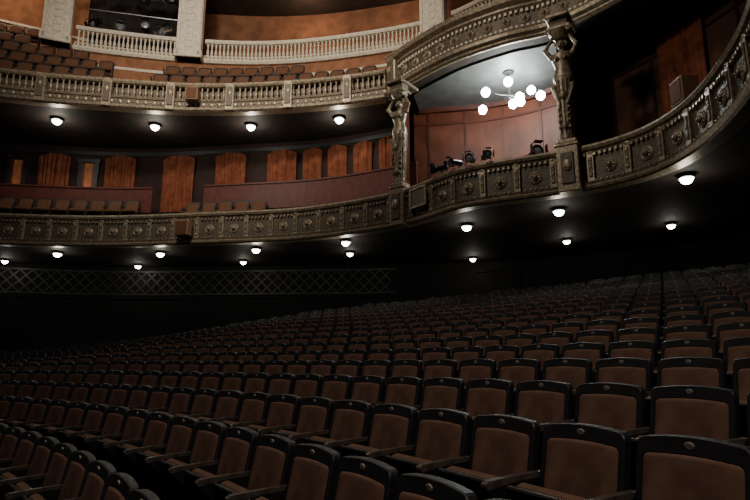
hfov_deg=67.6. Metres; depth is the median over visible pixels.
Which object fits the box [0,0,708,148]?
ceiling
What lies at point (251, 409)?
backrest cushion
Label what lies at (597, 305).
chair
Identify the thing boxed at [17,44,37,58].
balcony chair
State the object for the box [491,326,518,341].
chair
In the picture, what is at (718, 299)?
chair
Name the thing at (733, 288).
chair
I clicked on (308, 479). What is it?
backrest cushion
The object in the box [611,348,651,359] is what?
backrest cushion
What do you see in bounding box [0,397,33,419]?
chair
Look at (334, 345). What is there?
chair
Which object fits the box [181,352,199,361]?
chair
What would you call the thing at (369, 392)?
backrest cushion
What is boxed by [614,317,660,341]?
chair
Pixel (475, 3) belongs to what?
gallery balustrade
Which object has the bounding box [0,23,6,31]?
balcony chair
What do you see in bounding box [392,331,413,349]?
chair
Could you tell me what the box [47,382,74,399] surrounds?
chair
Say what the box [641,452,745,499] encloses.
backrest cushion
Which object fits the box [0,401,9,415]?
backrest cushion
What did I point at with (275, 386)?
backrest cushion
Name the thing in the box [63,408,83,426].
backrest cushion
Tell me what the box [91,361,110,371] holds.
chair
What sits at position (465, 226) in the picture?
ceiling lamp
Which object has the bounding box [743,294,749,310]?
chair
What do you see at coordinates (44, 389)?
chair
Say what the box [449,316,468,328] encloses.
chair
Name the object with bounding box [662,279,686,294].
chair
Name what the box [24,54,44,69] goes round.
balcony chair
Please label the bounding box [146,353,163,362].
chair
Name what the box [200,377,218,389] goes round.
backrest cushion
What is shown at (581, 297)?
chair
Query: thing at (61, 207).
balcony chair
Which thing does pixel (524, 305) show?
chair
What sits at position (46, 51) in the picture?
balcony chair
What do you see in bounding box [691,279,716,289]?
chair
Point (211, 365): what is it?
chair
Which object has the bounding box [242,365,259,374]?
backrest cushion
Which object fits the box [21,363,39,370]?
chair
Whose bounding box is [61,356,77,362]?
chair
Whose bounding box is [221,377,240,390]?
backrest cushion
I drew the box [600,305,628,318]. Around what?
chair
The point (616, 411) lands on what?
backrest cushion
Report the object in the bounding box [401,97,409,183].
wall
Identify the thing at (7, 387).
chair
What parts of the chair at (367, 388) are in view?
backrest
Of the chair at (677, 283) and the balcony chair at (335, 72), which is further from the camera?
the balcony chair at (335, 72)
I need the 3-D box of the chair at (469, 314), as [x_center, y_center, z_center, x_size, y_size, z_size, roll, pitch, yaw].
[2.057,1.805,12.536,0.540,0.892,0.458,-10,-15,41]
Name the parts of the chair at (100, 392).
backrest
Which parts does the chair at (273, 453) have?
armrest, leg, seat, backrest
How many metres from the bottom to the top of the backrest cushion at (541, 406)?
0.399 m
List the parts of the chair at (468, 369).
seat, backrest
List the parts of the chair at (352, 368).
backrest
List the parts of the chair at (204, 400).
armrest, backrest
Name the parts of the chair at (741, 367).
backrest, seat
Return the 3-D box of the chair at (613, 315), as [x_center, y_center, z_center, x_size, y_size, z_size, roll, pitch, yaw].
[3.439,1.369,8.460,0.458,0.892,0.540,9,-15,-38]
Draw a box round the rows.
[0,263,749,364]
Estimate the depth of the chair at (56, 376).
10.60 m
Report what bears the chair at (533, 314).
on the floor
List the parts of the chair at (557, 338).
backrest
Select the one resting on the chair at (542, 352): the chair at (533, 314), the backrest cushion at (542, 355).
the backrest cushion at (542, 355)
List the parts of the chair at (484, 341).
backrest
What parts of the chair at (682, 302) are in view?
backrest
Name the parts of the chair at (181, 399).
armrest, backrest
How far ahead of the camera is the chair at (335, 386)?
6.22 m
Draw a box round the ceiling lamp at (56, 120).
[50,116,62,124]
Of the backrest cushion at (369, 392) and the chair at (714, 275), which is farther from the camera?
the chair at (714, 275)
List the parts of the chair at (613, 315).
backrest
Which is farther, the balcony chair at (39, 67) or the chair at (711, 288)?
the balcony chair at (39, 67)
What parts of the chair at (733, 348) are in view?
seat, backrest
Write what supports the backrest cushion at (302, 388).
on the chair at (305, 385)
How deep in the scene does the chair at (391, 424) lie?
4.06 m
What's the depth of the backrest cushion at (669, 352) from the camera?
5.01 m
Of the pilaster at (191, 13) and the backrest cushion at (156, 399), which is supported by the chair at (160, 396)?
the backrest cushion at (156, 399)
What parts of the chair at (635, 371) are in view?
leg, backrest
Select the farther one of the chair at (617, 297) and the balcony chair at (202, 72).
the balcony chair at (202, 72)
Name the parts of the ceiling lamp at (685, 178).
lamp shade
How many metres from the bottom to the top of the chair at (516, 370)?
0.892 m
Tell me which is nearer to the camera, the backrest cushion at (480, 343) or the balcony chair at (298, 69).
the backrest cushion at (480, 343)
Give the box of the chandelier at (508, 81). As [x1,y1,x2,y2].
[478,70,544,113]
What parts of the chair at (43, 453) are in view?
seat, leg, armrest, backrest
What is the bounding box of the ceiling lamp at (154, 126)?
[149,122,160,130]
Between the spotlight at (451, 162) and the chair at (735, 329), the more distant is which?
the spotlight at (451, 162)
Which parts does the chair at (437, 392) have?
backrest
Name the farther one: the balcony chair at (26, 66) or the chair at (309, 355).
the balcony chair at (26, 66)
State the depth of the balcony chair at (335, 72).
19.84 m
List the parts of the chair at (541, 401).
seat, backrest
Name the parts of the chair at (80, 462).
seat, armrest, leg, backrest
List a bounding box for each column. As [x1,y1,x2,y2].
[386,77,418,228]
[543,9,583,196]
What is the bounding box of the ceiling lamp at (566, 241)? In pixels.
[562,238,571,243]
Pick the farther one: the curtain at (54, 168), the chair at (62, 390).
the curtain at (54, 168)
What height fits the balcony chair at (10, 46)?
0.900 m
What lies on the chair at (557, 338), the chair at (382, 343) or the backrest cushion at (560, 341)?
the backrest cushion at (560, 341)
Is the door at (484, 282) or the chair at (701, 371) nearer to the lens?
the chair at (701, 371)
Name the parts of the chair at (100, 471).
backrest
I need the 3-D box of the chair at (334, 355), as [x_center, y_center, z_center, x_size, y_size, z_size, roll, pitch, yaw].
[-0.869,2.049,8.995,0.540,0.892,0.458,-10,-15,42]
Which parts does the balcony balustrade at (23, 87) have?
handrail, moulding, panel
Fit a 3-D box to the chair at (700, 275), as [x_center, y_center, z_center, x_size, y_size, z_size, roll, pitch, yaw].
[7.668,1.014,13.390,0.458,0.892,0.540,10,-15,-40]
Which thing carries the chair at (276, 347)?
on the floor
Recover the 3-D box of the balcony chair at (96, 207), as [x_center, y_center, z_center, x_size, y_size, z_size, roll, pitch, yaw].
[-9.864,-1.382,19.759,0.560,0.900,0.445,1,-11,-4]
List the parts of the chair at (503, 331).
backrest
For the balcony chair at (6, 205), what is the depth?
19.45 m
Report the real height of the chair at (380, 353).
0.892 m
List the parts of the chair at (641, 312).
backrest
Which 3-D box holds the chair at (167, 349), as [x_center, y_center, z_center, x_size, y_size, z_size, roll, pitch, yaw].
[-4.927,2.660,12.917,0.540,0.892,0.458,-6,-13,27]
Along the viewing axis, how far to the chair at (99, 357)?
12.76 m
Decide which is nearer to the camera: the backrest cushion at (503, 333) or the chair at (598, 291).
the backrest cushion at (503, 333)
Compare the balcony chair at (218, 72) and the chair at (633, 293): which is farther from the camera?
the balcony chair at (218, 72)
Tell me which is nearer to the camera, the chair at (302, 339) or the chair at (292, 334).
the chair at (302, 339)
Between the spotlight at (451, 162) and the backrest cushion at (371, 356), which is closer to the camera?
the backrest cushion at (371, 356)
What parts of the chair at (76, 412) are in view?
armrest, leg, seat, backrest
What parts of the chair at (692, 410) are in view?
seat, armrest, leg, number plate, backrest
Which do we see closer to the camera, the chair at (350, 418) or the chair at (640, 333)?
the chair at (350, 418)
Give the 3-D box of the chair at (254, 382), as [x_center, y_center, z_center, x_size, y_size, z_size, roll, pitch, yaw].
[-1.720,2.054,7.290,0.540,0.892,0.458,-11,-16,43]
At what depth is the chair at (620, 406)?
3.62 m
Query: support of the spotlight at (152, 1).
hanging from the bar
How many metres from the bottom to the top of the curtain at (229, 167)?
2.610 m
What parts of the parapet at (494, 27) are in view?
handrail, dentil moulding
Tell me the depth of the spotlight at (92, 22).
22.57 m
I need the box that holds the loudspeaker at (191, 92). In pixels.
[186,87,196,97]
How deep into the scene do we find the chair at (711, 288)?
10.04 m
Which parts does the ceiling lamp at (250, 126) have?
lamp shade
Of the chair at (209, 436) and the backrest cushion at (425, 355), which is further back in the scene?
the backrest cushion at (425, 355)
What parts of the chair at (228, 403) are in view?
armrest, seat, backrest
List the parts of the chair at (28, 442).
leg, armrest, backrest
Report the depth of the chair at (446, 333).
9.75 m
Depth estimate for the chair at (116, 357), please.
12.52 m
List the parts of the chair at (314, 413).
armrest, leg, seat, backrest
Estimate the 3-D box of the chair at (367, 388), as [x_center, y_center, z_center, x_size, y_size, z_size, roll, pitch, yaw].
[-0.232,1.737,5.714,0.458,0.892,0.540,9,-15,-39]
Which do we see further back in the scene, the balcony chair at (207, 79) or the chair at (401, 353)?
the balcony chair at (207, 79)
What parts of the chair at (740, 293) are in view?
backrest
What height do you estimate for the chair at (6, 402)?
0.892 m
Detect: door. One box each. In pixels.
[4,154,31,183]
[76,158,101,186]
[471,266,521,294]
[601,252,661,279]
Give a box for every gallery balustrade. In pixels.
[73,25,175,61]
[203,21,419,65]
[451,0,493,15]
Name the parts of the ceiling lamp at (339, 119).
lamp shade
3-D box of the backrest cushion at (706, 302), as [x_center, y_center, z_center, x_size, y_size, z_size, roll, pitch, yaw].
[5.026,0.939,8.162,0.120,0.399,0.430,8,-14,-35]
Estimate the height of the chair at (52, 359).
0.892 m
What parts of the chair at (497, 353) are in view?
backrest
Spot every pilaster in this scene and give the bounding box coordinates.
[38,0,75,48]
[173,0,205,62]
[418,0,447,34]
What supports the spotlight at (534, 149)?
on the tripod stand
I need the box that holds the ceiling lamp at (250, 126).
[245,122,256,130]
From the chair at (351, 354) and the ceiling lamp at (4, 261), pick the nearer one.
the chair at (351, 354)
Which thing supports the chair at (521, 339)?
on the floor
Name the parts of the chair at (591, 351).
backrest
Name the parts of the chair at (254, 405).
armrest, seat, backrest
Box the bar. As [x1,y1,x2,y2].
[89,8,177,20]
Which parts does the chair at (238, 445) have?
armrest, leg, seat, backrest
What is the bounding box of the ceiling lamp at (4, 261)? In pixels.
[0,259,8,263]
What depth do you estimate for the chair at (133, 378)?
9.46 m
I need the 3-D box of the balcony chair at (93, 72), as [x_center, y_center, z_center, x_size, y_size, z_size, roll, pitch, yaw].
[-9.811,-6.016,19.645,0.560,0.900,0.445,2,-12,-9]
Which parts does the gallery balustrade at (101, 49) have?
dentil moulding, handrail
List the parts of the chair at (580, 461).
armrest, leg, seat, number plate, backrest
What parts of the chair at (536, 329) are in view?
backrest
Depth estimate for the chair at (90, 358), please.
12.99 m
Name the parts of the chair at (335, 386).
backrest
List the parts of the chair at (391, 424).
armrest, leg, seat, backrest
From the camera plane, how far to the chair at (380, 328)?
12.07 m
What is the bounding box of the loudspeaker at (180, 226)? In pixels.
[175,221,186,233]
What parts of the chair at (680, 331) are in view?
seat, backrest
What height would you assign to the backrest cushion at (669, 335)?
0.399 m
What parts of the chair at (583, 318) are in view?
backrest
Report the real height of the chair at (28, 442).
0.892 m
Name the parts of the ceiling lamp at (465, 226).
lamp shade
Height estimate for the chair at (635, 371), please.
0.892 m
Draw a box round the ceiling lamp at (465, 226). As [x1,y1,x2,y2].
[460,223,472,230]
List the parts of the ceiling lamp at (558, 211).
lamp shade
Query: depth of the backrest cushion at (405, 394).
5.39 m
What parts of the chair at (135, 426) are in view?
armrest, leg, seat, backrest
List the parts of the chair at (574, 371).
backrest, seat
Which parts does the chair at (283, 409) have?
armrest, seat, backrest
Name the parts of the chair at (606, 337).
backrest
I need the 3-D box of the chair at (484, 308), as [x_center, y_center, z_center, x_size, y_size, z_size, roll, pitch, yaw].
[2.478,1.784,13.388,0.540,0.892,0.458,-10,-15,41]
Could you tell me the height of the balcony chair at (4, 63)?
0.900 m
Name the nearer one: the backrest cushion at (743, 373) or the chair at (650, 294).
the backrest cushion at (743, 373)
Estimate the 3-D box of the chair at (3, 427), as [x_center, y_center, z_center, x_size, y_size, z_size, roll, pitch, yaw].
[-4.200,2.284,5.831,0.540,0.892,0.458,-10,-15,40]
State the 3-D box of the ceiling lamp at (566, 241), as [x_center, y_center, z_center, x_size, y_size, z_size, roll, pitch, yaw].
[5.850,-0.249,17.086,0.280,0.161,0.280,0,-11,0]
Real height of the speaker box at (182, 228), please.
0.480 m
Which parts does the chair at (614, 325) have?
backrest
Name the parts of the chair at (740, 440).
armrest, backrest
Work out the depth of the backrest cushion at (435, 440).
3.61 m
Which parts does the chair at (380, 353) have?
backrest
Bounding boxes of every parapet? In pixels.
[0,0,749,247]
[384,0,636,93]
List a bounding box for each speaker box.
[174,220,191,236]
[185,86,199,102]
[409,184,426,209]
[669,74,698,107]
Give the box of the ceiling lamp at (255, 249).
[251,247,260,252]
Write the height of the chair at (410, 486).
0.892 m
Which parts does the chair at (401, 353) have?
backrest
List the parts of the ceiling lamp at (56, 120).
lamp shade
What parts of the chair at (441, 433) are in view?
armrest, leg, seat, backrest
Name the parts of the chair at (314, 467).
armrest, seat, leg, backrest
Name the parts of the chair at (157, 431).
armrest, leg, seat, backrest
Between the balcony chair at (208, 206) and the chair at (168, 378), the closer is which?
the chair at (168, 378)
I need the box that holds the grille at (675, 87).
[669,77,681,105]
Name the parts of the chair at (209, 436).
armrest, leg, seat, backrest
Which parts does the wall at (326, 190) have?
rail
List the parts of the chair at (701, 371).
seat, backrest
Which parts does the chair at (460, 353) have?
backrest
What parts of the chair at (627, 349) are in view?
leg, backrest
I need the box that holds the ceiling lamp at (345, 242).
[340,239,350,245]
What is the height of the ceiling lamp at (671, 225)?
0.161 m
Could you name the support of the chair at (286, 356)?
on the floor
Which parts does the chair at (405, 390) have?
backrest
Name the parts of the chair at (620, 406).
armrest, backrest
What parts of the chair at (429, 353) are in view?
backrest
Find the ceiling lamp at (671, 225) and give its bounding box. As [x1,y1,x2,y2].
[665,222,676,228]
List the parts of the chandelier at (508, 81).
lamp globe, lamp globe, lamp globe, lamp globe, lamp globe, lamp globe, lamp globe, lamp globe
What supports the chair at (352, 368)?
on the floor
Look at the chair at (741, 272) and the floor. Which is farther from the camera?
the floor
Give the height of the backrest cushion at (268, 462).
0.399 m
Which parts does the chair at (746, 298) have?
backrest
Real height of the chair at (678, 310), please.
0.892 m
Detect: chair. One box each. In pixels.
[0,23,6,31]
[0,31,13,46]
[0,41,19,55]
[0,49,7,58]
[0,59,14,68]
[0,197,16,212]
[0,370,14,380]
[0,380,19,395]
[0,395,15,415]
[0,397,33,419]
[0,398,51,426]
[0,423,8,445]
[0,427,25,458]
[0,431,42,468]
[0,436,59,499]
[0,443,76,499]
[4,364,22,370]
[4,450,95,499]
[5,25,24,38]
[5,51,26,66]
[11,34,31,48]
[12,62,33,70]
[12,197,34,213]
[12,370,32,381]
[12,400,70,431]
[14,381,37,397]
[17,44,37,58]
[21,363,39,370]
[22,28,39,49]
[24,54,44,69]
[27,358,43,363]
[30,370,50,381]
[30,402,89,436]
[31,64,52,72]
[31,198,52,214]
[31,381,55,398]
[35,46,55,60]
[39,362,57,370]
[42,56,62,70]
[44,357,60,362]
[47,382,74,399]
[47,404,109,450]
[48,370,68,382]
[49,66,70,74]
[50,199,70,214]
[52,382,93,401]
[53,48,72,62]
[56,362,74,370]
[60,58,80,72]
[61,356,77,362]
[65,406,129,460]
[65,460,115,499]
[66,370,86,382]
[68,67,88,75]
[68,199,88,214]
[70,50,89,63]
[74,361,92,370]
[74,383,112,402]
[77,355,94,361]
[78,59,97,73]
[83,409,151,472]
[84,370,104,383]
[85,69,105,76]
[85,200,106,214]
[89,384,131,404]
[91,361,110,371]
[94,355,111,361]
[95,61,114,77]
[102,370,123,384]
[102,412,174,488]
[103,200,123,214]
[104,472,137,499]
[108,385,152,406]
[109,361,127,371]
[111,354,128,361]
[120,200,140,214]
[121,370,142,385]
[123,416,199,499]
[126,361,145,371]
[127,386,173,409]
[128,348,144,355]
[128,353,146,362]
[130,489,159,499]
[139,371,161,386]
[144,347,161,356]
[144,361,164,372]
[144,421,227,499]
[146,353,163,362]
[147,387,195,412]
[150,74,168,81]
[159,371,181,387]
[161,346,177,354]
[162,66,180,80]
[163,345,194,358]
[163,353,181,361]
[163,360,183,371]
[166,388,218,416]
[167,75,184,82]
[168,427,258,499]
[179,67,196,80]
[179,371,201,388]
[181,202,200,212]
[181,345,212,357]
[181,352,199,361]
[181,360,202,372]
[183,76,201,82]
[187,390,243,421]
[194,434,295,499]
[195,68,212,81]
[195,372,223,389]
[197,201,217,211]
[199,344,229,357]
[199,352,217,361]
[200,76,217,82]
[201,360,222,373]
[205,392,270,427]
[206,339,222,348]
[210,68,227,81]
[212,338,239,349]
[214,201,233,211]
[216,76,233,82]
[217,344,247,359]
[217,352,236,361]
[218,372,245,391]
[221,360,242,373]
[225,443,340,499]
[226,68,243,81]
[229,337,256,351]
[230,394,300,434]
[231,200,249,210]
[232,76,249,82]
[236,344,266,358]
[236,351,256,362]
[241,360,263,374]
[242,68,258,80]
[242,351,276,366]
[243,373,269,393]
[247,199,266,209]
[248,75,265,81]
[256,343,285,356]
[257,67,274,80]
[257,337,273,344]
[257,397,333,436]
[263,351,297,368]
[263,360,286,375]
[264,75,281,81]
[266,336,291,349]
[267,373,295,395]
[272,66,289,79]
[274,331,296,341]
[276,342,304,357]
[279,74,296,80]
[285,336,310,349]
[285,350,319,370]
[285,360,309,377]
[288,65,304,78]
[288,400,372,445]
[292,374,322,397]
[295,73,312,79]
[297,330,314,337]
[297,342,325,357]
[301,374,352,399]
[305,335,329,347]
[309,350,342,369]
[309,360,334,376]
[310,329,332,341]
[311,71,328,77]
[319,341,346,356]
[322,360,361,380]
[324,403,417,457]
[325,334,349,349]
[327,70,344,76]
[329,328,350,341]
[332,456,397,499]
[334,349,366,370]
[334,375,385,402]
[342,340,368,357]
[343,68,360,74]
[346,333,369,349]
[349,327,369,341]
[350,322,369,335]
[350,359,390,393]
[358,65,376,72]
[360,348,392,375]
[365,408,471,478]
[366,339,392,359]
[368,332,391,350]
[369,326,389,345]
[370,321,387,333]
[371,376,422,409]
[383,359,422,397]
[389,320,406,332]
[389,348,420,376]
[391,325,410,339]
[391,338,417,364]
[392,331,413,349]
[395,473,476,499]
[408,319,426,330]
[411,324,431,338]
[411,377,464,444]
[415,330,437,347]
[416,414,539,499]
[418,337,443,359]
[419,359,456,408]
[421,347,450,378]
[423,314,440,323]
[428,318,447,329]
[433,323,454,337]
[439,329,462,346]
[442,313,460,322]
[445,336,471,358]
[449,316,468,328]
[451,346,482,377]
[455,379,513,454]
[456,321,478,335]
[457,359,496,408]
[462,311,481,320]
[464,327,489,345]
[471,315,491,326]
[473,335,502,358]
[474,306,492,314]
[480,320,503,334]
[480,423,630,499]
[483,310,503,319]
[484,345,518,378]
[485,498,508,499]
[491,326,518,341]
[493,313,515,325]
[494,305,512,312]
[496,344,559,379]
[497,358,540,413]
[502,380,572,469]
[503,324,549,344]
[504,333,535,356]
[505,308,525,317]
[506,318,530,331]
[513,358,591,418]
[515,303,534,311]
[518,311,541,323]
[518,316,559,333]
[519,332,572,357]
[528,306,549,316]
[536,301,557,309]
[536,322,582,343]
[540,342,604,377]
[540,382,645,489]
[543,309,568,322]
[544,297,563,304]
[549,314,590,331]
[552,304,575,314]
[559,299,581,307]
[559,330,613,357]
[566,295,586,302]
[570,307,596,320]
[572,357,652,410]
[573,320,619,342]
[577,302,602,312]
[583,297,606,306]
[583,311,624,330]
[586,434,749,499]
[588,293,609,300]
[592,341,656,382]
[593,289,612,296]
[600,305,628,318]
[605,299,630,310]
[605,327,659,358]
[609,295,633,304]
[612,291,635,298]
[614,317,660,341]
[615,287,636,294]
[620,309,661,329]
[622,385,739,489]
[631,302,661,310]
[634,297,662,309]
[636,292,662,303]
[637,282,661,293]
[638,288,661,293]
[639,285,661,289]
[645,357,726,426]
[653,339,718,387]
[657,325,711,363]
[660,314,706,349]
[661,306,702,335]
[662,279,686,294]
[662,282,688,298]
[662,289,692,309]
[662,294,695,316]
[662,299,698,324]
[663,285,690,303]
[687,274,709,282]
[689,277,712,286]
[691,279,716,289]
[693,282,720,294]
[696,286,725,300]
[699,290,731,306]
[702,296,738,314]
[706,302,747,325]
[710,310,749,339]
[712,271,735,278]
[715,274,740,281]
[716,322,749,358]
[719,276,746,285]
[723,337,749,389]
[724,279,749,289]
[724,392,749,446]
[729,283,749,295]
[733,267,749,273]
[733,357,749,445]
[735,288,749,301]
[738,269,749,275]
[743,272,749,278]
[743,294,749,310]
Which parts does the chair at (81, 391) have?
backrest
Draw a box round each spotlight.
[84,11,101,27]
[114,14,126,30]
[139,0,150,6]
[139,17,150,33]
[151,0,168,4]
[153,20,171,35]
[165,0,178,6]
[430,164,447,174]
[443,156,462,169]
[462,151,475,165]
[481,147,493,162]
[526,140,547,155]
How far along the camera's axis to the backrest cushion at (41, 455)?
4.80 m
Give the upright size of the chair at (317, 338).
0.892 m
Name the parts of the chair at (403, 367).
backrest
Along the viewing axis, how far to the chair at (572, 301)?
12.03 m
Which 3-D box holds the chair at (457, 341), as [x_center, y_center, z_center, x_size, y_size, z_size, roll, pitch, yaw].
[1.111,1.730,8.335,0.458,0.892,0.540,10,-15,-41]
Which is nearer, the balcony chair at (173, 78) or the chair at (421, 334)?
the chair at (421, 334)
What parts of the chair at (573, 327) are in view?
backrest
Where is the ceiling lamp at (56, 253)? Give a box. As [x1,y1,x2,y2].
[52,251,62,256]
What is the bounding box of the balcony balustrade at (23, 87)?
[0,68,387,115]
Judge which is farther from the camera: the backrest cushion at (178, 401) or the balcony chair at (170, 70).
the balcony chair at (170, 70)
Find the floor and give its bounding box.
[139,205,313,214]
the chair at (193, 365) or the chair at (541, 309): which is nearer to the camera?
the chair at (193, 365)
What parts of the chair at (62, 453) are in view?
seat, leg, armrest, backrest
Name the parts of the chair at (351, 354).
backrest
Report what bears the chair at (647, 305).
on the floor
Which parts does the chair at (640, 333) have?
backrest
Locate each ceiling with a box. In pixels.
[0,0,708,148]
[0,121,749,266]
[205,0,413,15]
[414,41,555,113]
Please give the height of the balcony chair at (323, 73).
0.900 m
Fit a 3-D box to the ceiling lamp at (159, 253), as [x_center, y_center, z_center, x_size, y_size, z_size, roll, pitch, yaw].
[-7.300,0.154,19.045,0.340,0.196,0.340,0,-11,0]
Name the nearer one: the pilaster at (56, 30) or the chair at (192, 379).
the chair at (192, 379)
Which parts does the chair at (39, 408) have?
seat, armrest, backrest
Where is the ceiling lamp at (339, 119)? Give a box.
[334,115,344,123]
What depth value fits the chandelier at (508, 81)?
15.79 m
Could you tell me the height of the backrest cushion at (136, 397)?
0.399 m
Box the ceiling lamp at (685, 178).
[677,173,695,184]
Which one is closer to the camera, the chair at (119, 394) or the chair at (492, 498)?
the chair at (492, 498)
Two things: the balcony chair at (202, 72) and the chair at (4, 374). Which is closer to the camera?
the chair at (4, 374)
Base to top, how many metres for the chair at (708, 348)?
0.892 m
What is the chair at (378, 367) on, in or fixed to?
on the floor
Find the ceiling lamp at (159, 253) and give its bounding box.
[155,251,165,256]
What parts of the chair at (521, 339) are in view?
backrest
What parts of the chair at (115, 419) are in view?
armrest, leg, seat, backrest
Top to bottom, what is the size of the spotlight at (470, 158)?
0.301 m
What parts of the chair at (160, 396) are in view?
armrest, backrest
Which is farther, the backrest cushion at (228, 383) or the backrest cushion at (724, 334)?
the backrest cushion at (228, 383)
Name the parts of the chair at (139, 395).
armrest, backrest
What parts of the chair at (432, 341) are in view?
backrest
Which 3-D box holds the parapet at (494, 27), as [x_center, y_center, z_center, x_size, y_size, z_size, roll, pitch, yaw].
[4.319,-6.280,13.627,2.433,1.300,11.337,7,-13,-32]
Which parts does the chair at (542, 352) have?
backrest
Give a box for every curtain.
[36,153,73,185]
[103,156,137,186]
[160,155,196,211]
[214,152,248,183]
[267,150,298,181]
[303,147,322,179]
[327,145,348,176]
[353,140,373,172]
[378,136,391,168]
[655,11,706,114]
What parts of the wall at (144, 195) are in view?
rail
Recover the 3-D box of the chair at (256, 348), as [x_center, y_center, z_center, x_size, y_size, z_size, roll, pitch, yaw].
[-2.591,2.371,11.516,0.540,0.892,0.458,-8,-14,34]
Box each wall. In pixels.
[0,0,90,50]
[0,122,413,211]
[0,183,153,212]
[0,236,749,352]
[50,46,389,80]
[86,0,488,56]
[203,161,417,207]
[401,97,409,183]
[414,0,746,183]
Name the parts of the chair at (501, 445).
armrest, leg, seat, backrest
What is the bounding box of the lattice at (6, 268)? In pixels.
[0,267,395,294]
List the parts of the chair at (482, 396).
seat, backrest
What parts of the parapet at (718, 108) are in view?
moulding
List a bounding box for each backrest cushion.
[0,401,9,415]
[0,434,17,458]
[9,402,27,418]
[11,439,33,466]
[27,404,45,420]
[27,445,49,475]
[42,452,66,486]
[45,406,64,423]
[52,386,69,399]
[58,461,84,499]
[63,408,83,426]
[70,387,88,401]
[80,472,103,499]
[82,410,102,430]
[89,388,107,402]
[101,413,122,435]
[104,486,124,499]
[108,389,126,404]
[121,416,144,440]
[127,390,146,406]
[142,420,166,446]
[147,392,167,408]
[160,376,176,387]
[165,425,191,453]
[168,393,189,411]
[180,376,197,388]
[189,430,218,463]
[190,395,212,414]
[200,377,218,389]
[214,397,237,417]
[216,437,249,475]
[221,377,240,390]
[239,399,264,422]
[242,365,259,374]
[244,378,264,393]
[247,445,284,489]
[264,365,282,375]
[266,402,293,426]
[268,379,289,395]
[286,365,305,377]
[286,456,328,499]
[294,380,316,397]
[296,405,326,432]
[310,365,330,376]
[321,381,346,399]
[330,409,364,439]
[335,365,356,377]
[335,471,384,499]
[344,354,362,360]
[351,382,379,402]
[362,365,385,376]
[368,353,388,359]
[369,414,408,448]
[385,384,415,405]
[392,365,417,376]
[394,353,415,360]
[398,491,435,499]
[415,420,461,460]
[419,342,439,354]
[422,352,445,367]
[422,386,457,409]
[423,366,451,381]
[446,341,468,354]
[453,352,478,367]
[459,366,490,386]
[466,388,506,415]
[471,427,529,476]
[475,340,498,353]
[486,351,514,368]
[493,330,514,341]
[499,366,534,388]
[506,339,531,352]
[517,390,564,423]
[522,329,545,340]
[523,350,554,367]
[540,337,568,351]
[543,437,618,498]
[545,366,585,389]
[553,327,579,338]
[564,318,587,328]
[564,349,599,367]
[577,336,608,350]
[578,394,636,429]
[587,325,615,337]
[595,316,621,326]
[598,367,645,390]
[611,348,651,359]
[619,334,654,341]
[625,322,656,328]
[629,314,657,318]
[633,307,658,309]
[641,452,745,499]
[654,398,729,439]
[661,367,718,386]
[664,347,711,358]
[666,332,706,340]
[667,304,695,307]
[667,311,698,316]
[667,320,701,326]
[701,295,728,306]
[704,300,735,314]
[708,308,743,323]
[713,317,749,334]
[719,329,749,350]
[727,345,749,370]
[737,292,749,301]
[738,368,749,400]
[745,299,749,310]
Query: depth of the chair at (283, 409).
5.35 m
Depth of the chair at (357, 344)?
9.99 m
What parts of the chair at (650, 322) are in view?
backrest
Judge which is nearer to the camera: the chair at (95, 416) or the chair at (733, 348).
the chair at (733, 348)
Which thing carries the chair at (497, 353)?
on the floor
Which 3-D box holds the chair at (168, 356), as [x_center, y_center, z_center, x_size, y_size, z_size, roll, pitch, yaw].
[-4.375,2.567,11.563,0.540,0.892,0.458,-7,-13,30]
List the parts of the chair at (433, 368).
backrest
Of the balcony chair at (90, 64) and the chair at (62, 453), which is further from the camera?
the balcony chair at (90, 64)
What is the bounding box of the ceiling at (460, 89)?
[414,41,555,113]
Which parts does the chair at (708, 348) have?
seat, backrest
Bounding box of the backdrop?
[88,0,178,52]
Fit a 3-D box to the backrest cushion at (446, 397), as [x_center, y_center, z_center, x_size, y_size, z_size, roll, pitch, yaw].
[0.563,1.408,4.960,0.120,0.399,0.430,8,-14,-36]
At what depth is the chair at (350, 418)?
4.50 m
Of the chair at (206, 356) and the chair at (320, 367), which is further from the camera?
the chair at (206, 356)
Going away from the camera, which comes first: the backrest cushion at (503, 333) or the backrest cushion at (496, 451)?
the backrest cushion at (496, 451)
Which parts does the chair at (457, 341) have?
backrest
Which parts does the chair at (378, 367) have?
backrest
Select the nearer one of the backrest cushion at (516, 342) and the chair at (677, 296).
the backrest cushion at (516, 342)
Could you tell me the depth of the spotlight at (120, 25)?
22.76 m
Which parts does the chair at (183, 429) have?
armrest, leg, seat, backrest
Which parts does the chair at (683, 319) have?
backrest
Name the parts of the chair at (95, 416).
armrest, leg, seat, backrest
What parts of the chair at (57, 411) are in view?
armrest, leg, seat, backrest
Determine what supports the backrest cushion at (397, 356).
on the chair at (401, 353)
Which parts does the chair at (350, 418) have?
armrest, leg, seat, backrest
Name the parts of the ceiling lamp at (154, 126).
lamp shade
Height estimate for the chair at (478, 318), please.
0.892 m
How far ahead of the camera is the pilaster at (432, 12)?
20.73 m
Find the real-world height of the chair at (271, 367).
0.892 m
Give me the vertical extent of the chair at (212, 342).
0.892 m
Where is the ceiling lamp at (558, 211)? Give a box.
[552,207,565,215]
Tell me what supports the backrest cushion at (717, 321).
on the chair at (716, 319)
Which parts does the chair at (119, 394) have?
backrest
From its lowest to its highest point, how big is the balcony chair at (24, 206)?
0.900 m
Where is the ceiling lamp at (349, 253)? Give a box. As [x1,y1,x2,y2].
[346,251,353,256]
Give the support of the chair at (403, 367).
on the floor
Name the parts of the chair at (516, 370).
seat, backrest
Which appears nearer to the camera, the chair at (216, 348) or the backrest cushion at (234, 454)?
the backrest cushion at (234, 454)
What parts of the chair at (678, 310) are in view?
backrest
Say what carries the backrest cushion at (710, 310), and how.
on the chair at (728, 306)
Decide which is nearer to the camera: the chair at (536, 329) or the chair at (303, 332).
the chair at (536, 329)
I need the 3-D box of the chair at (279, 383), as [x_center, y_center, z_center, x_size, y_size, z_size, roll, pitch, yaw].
[-1.332,1.978,6.911,0.458,0.892,0.540,11,-16,-43]

